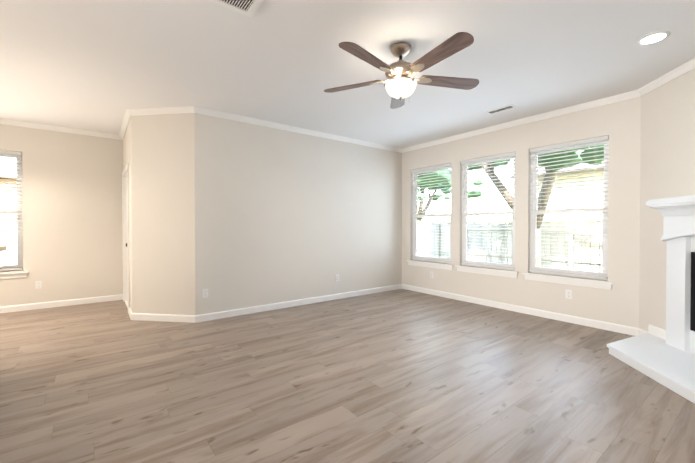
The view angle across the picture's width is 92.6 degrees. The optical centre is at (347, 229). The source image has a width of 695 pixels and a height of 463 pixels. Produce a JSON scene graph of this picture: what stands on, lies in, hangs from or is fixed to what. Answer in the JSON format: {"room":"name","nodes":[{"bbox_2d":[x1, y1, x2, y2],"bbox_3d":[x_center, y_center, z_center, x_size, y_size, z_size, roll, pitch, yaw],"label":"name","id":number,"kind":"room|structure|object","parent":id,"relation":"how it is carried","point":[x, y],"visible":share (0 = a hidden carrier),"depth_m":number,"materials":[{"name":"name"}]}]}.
{"room":"living room","nodes":[
{"label":"living room","id":0,"kind":"room"},
{"bbox_2d":[0,124,122,306],"bbox_3d":[-5.488,-0.181,4.326,4.530,2.740,0.140,0,1,-37],"label":"wall","id":1,"kind":"structure","parent":0,"point":[72,221],"depth_m":5.13,"materials":[{"name":"paint"}]},
{"bbox_2d":[0,150,28,278],"bbox_3d":[-5.105,-0.210,4.581,1.020,1.823,0.170,0,1,-37],"label":"window","id":2,"kind":"structure","parent":1,"relation":"in","point":[17,269],"depth_m":4.81,"materials":[{"name":"plastic"}]},
{"bbox_2d":[35,281,41,288],"bbox_3d":[-4.590,0.823,4.930,0.070,0.114,0.008,0,1,-37],"label":"electrical outlet","id":3,"kind":"object","parent":1,"relation":"attached to","point":[38,284],"visible":1,"depth_m":4.93,"materials":[{"name":"white plastic"}]},
{"bbox_2d":[123,117,131,310],"bbox_3d":[-3.281,-0.189,5.054,0.140,2.740,1.670,0,1,-37],"label":"wall","id":4,"kind":"structure","parent":0,"point":[127,148],"depth_m":4.56,"materials":[{"name":"paint"}]},
{"bbox_2d":[122,163,128,307],"bbox_3d":[-3.334,0.122,5.110,0.156,2.117,1.014,0,1,-37],"label":"door","id":5,"kind":"structure","parent":4,"relation":"attached to","point":[125,203],"depth_m":5.41,"materials":[{"name":"white wood"}]},
{"bbox_2d":[131,113,194,314],"bbox_3d":[-2.378,-0.181,4.360,0.891,2.740,0.140,0,1,8],"label":"wall","id":6,"kind":"structure","parent":0,"point":[163,202],"depth_m":4.29,"materials":[{"name":"paint"}]},
{"bbox_2d":[194,113,401,314],"bbox_3d":[-0.424,-0.193,5.486,3.940,2.740,0.140,0,1,-37],"label":"wall","id":7,"kind":"structure","parent":0,"point":[282,215],"depth_m":5.03,"materials":[{"name":"paint"}]},
{"bbox_2d":[202,289,207,297],"bbox_3d":[-1.847,0.829,4.311,0.070,0.114,0.008,0,1,-37],"label":"electrical outlet","id":8,"kind":"object","parent":7,"relation":"attached to","point":[204,293],"visible":1,"depth_m":4.30,"materials":[{"name":"white plastic"}]},
{"bbox_2d":[0,284,647,335],"bbox_3d":[-1.361,1.160,2.595,8.678,0.092,7.648,0,1,-37],"label":"baseboard","id":9,"kind":"structure","parent":7,"relation":"attached to","point":[624,329],"depth_m":4.79,"materials":[{"name":"white wood"}]},
{"bbox_2d":[0,58,694,152],"bbox_3d":[-1.361,-1.499,2.569,8.678,0.067,7.648,0,1,-37],"label":"crown molding","id":10,"kind":"structure","parent":7,"relation":"attached to","point":[686,67],"depth_m":4.63,"materials":[{"name":"white wood"}]},
{"bbox_2d":[0,289,694,462],"bbox_3d":[-1.361,1.256,2.596,8.960,0.100,7.930,0,1,-37],"label":"floor","id":11,"kind":"structure","parent":0,"point":[400,376],"depth_m":2.50,"materials":[{"name":"wood"}]},
{"bbox_2d":[607,195,694,403],"bbox_3d":[2.961,0.462,2.385,1.858,1.493,1.858,0,1,-37],"label":"fireplace","id":12,"kind":"object","parent":11,"relation":"on","point":[669,362],"visible":1,"depth_m":3.01,"materials":[{"name":"paint"}]},
{"bbox_2d":[0,0,694,148],"bbox_3d":[-1.361,-1.593,2.568,8.960,0.120,7.930,0,1,-37],"label":"ceiling","id":13,"kind":"structure","parent":0,"point":[97,65],"depth_m":2.99,"materials":[{"name":"paint"}]},
{"bbox_2d":[207,0,263,16],"bbox_3d":[-0.738,-1.523,2.183,0.310,0.011,0.260,0,1,-37],"label":"ceiling vent","id":14,"kind":"object","parent":13,"relation":"in","point":[248,8],"visible":0.98,"depth_m":2.25,"materials":[{"name":"white metal"}]},
{"bbox_2d":[324,32,478,108],"bbox_3d":[0.451,-1.302,2.761,1.375,0.465,1.366,0,1,-37],"label":"fan","id":15,"kind":"object","parent":13,"relation":"hanging from","point":[400,82],"visible":1,"depth_m":2.70,"materials":[{"name":"brown wood"}]},
{"bbox_2d":[484,104,516,114],"bbox_3d":[1.980,-1.547,4.292,0.150,0.006,0.360,0,1,-37],"label":"ceiling vent","id":16,"kind":"object","parent":13,"relation":"in","point":[501,109],"visible":0.96,"depth_m":4.28,"materials":[{"name":"white metal"}]},
{"bbox_2d":[637,31,669,45],"bbox_3d":[2.450,-1.529,2.660,0.200,0.009,0.200,0,1,-37],"label":"recessed light","id":17,"kind":"object","parent":13,"relation":"in","point":[653,38],"visible":1,"depth_m":2.65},
{"bbox_2d":[402,96,640,327],"bbox_3d":[2.218,-0.190,5.162,0.140,2.740,3.870,0,1,-37],"label":"wall","id":18,"kind":"structure","parent":0,"point":[618,123],"depth_m":4.47,"materials":[{"name":"paint"}]},
{"bbox_2d":[407,163,453,269],"bbox_3d":[1.516,-0.225,6.028,0.170,1.823,1.020,0,1,-37],"label":"window","id":19,"kind":"structure","parent":18,"relation":"in","point":[431,260],"depth_m":6.04,"materials":[{"name":"plastic"}]},
{"bbox_2d":[455,152,518,277],"bbox_3d":[2.173,-0.216,5.171,0.170,1.823,1.020,0,1,-37],"label":"window","id":20,"kind":"structure","parent":18,"relation":"in","point":[466,214],"depth_m":5.16,"materials":[{"name":"plastic"}]},
{"bbox_2d":[522,135,613,289],"bbox_3d":[2.836,-0.207,4.306,0.170,1.823,1.020,0,1,-37],"label":"window","id":21,"kind":"structure","parent":18,"relation":"in","point":[534,192],"depth_m":4.27,"materials":[{"name":"plastic"}]},
{"bbox_2d":[565,289,571,298],"bbox_3d":[2.831,0.830,4.250,0.008,0.114,0.070,0,1,-37],"label":"electrical outlet","id":22,"kind":"object","parent":18,"relation":"attached to","point":[568,294],"visible":1,"depth_m":4.25,"materials":[{"name":"white plastic"}]},
{"bbox_2d":[639,68,694,331],"bbox_3d":[3.302,-0.161,2.333,0.450,2.740,2.687,0,1,8],"label":"wall","id":23,"kind":"structure","parent":0,"point":[667,155],"depth_m":3.41,"materials":[{"name":"paint"}]},
{"bbox_2d":[648,324,665,339],"bbox_3d":[3.071,1.073,2.376,0.014,0.092,2.367,0,1,8],"label":"baseboard","id":24,"kind":"structure","parent":23,"relation":"attached to","point":[656,331],"depth_m":3.43,"materials":[{"name":"white wood"}]},
{"label":"outside","id":25,"kind":"structure","parent":0,"visible":0},
{"bbox_3d":[1.282,1.729,10.266,75.000,0.200,75.000,0,1,-37],"label":"ground","id":26,"kind":"structure","parent":25,"visible":0},
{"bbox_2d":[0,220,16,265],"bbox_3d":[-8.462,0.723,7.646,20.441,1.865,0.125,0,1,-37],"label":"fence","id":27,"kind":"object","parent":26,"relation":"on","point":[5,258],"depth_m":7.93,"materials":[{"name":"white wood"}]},
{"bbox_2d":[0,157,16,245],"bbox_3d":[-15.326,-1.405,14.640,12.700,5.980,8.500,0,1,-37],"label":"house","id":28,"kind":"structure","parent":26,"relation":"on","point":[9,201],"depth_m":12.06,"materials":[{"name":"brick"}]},
{"bbox_2d":[417,169,484,223],"bbox_3d":[3.602,-2.415,15.617,6.576,7.980,6.151,0,1,-37],"label":"tree","id":29,"kind":"object","parent":26,"relation":"on","point":[435,195],"depth_m":14.66,"materials":[{"name":"green plant"}]},
{"bbox_2d":[416,220,602,272],"bbox_3d":[5.678,0.737,6.258,0.125,1.865,19.305,0,1,-37],"label":"fence","id":30,"kind":"object","parent":26,"relation":"on","point":[550,227],"depth_m":8.36,"materials":[{"name":"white wood"}]},
{"bbox_2d":[418,144,603,266],"bbox_3d":[3.759,-1.928,6.451,5.546,7.190,5.455,0,1,-37],"label":"tree","id":31,"kind":"object","parent":26,"relation":"on","point":[540,217],"depth_m":6.15,"materials":[{"name":"green plant"}]},
{"bbox_2d":[509,150,603,267],"bbox_3d":[12.531,-1.262,10.354,9.700,5.780,10.200,0,1,-37],"label":"house","id":32,"kind":"structure","parent":26,"relation":"on","point":[586,215],"depth_m":10.14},
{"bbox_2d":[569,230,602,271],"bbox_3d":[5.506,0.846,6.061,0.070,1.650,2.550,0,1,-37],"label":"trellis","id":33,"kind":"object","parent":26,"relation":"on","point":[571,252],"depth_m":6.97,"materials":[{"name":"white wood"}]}
]}

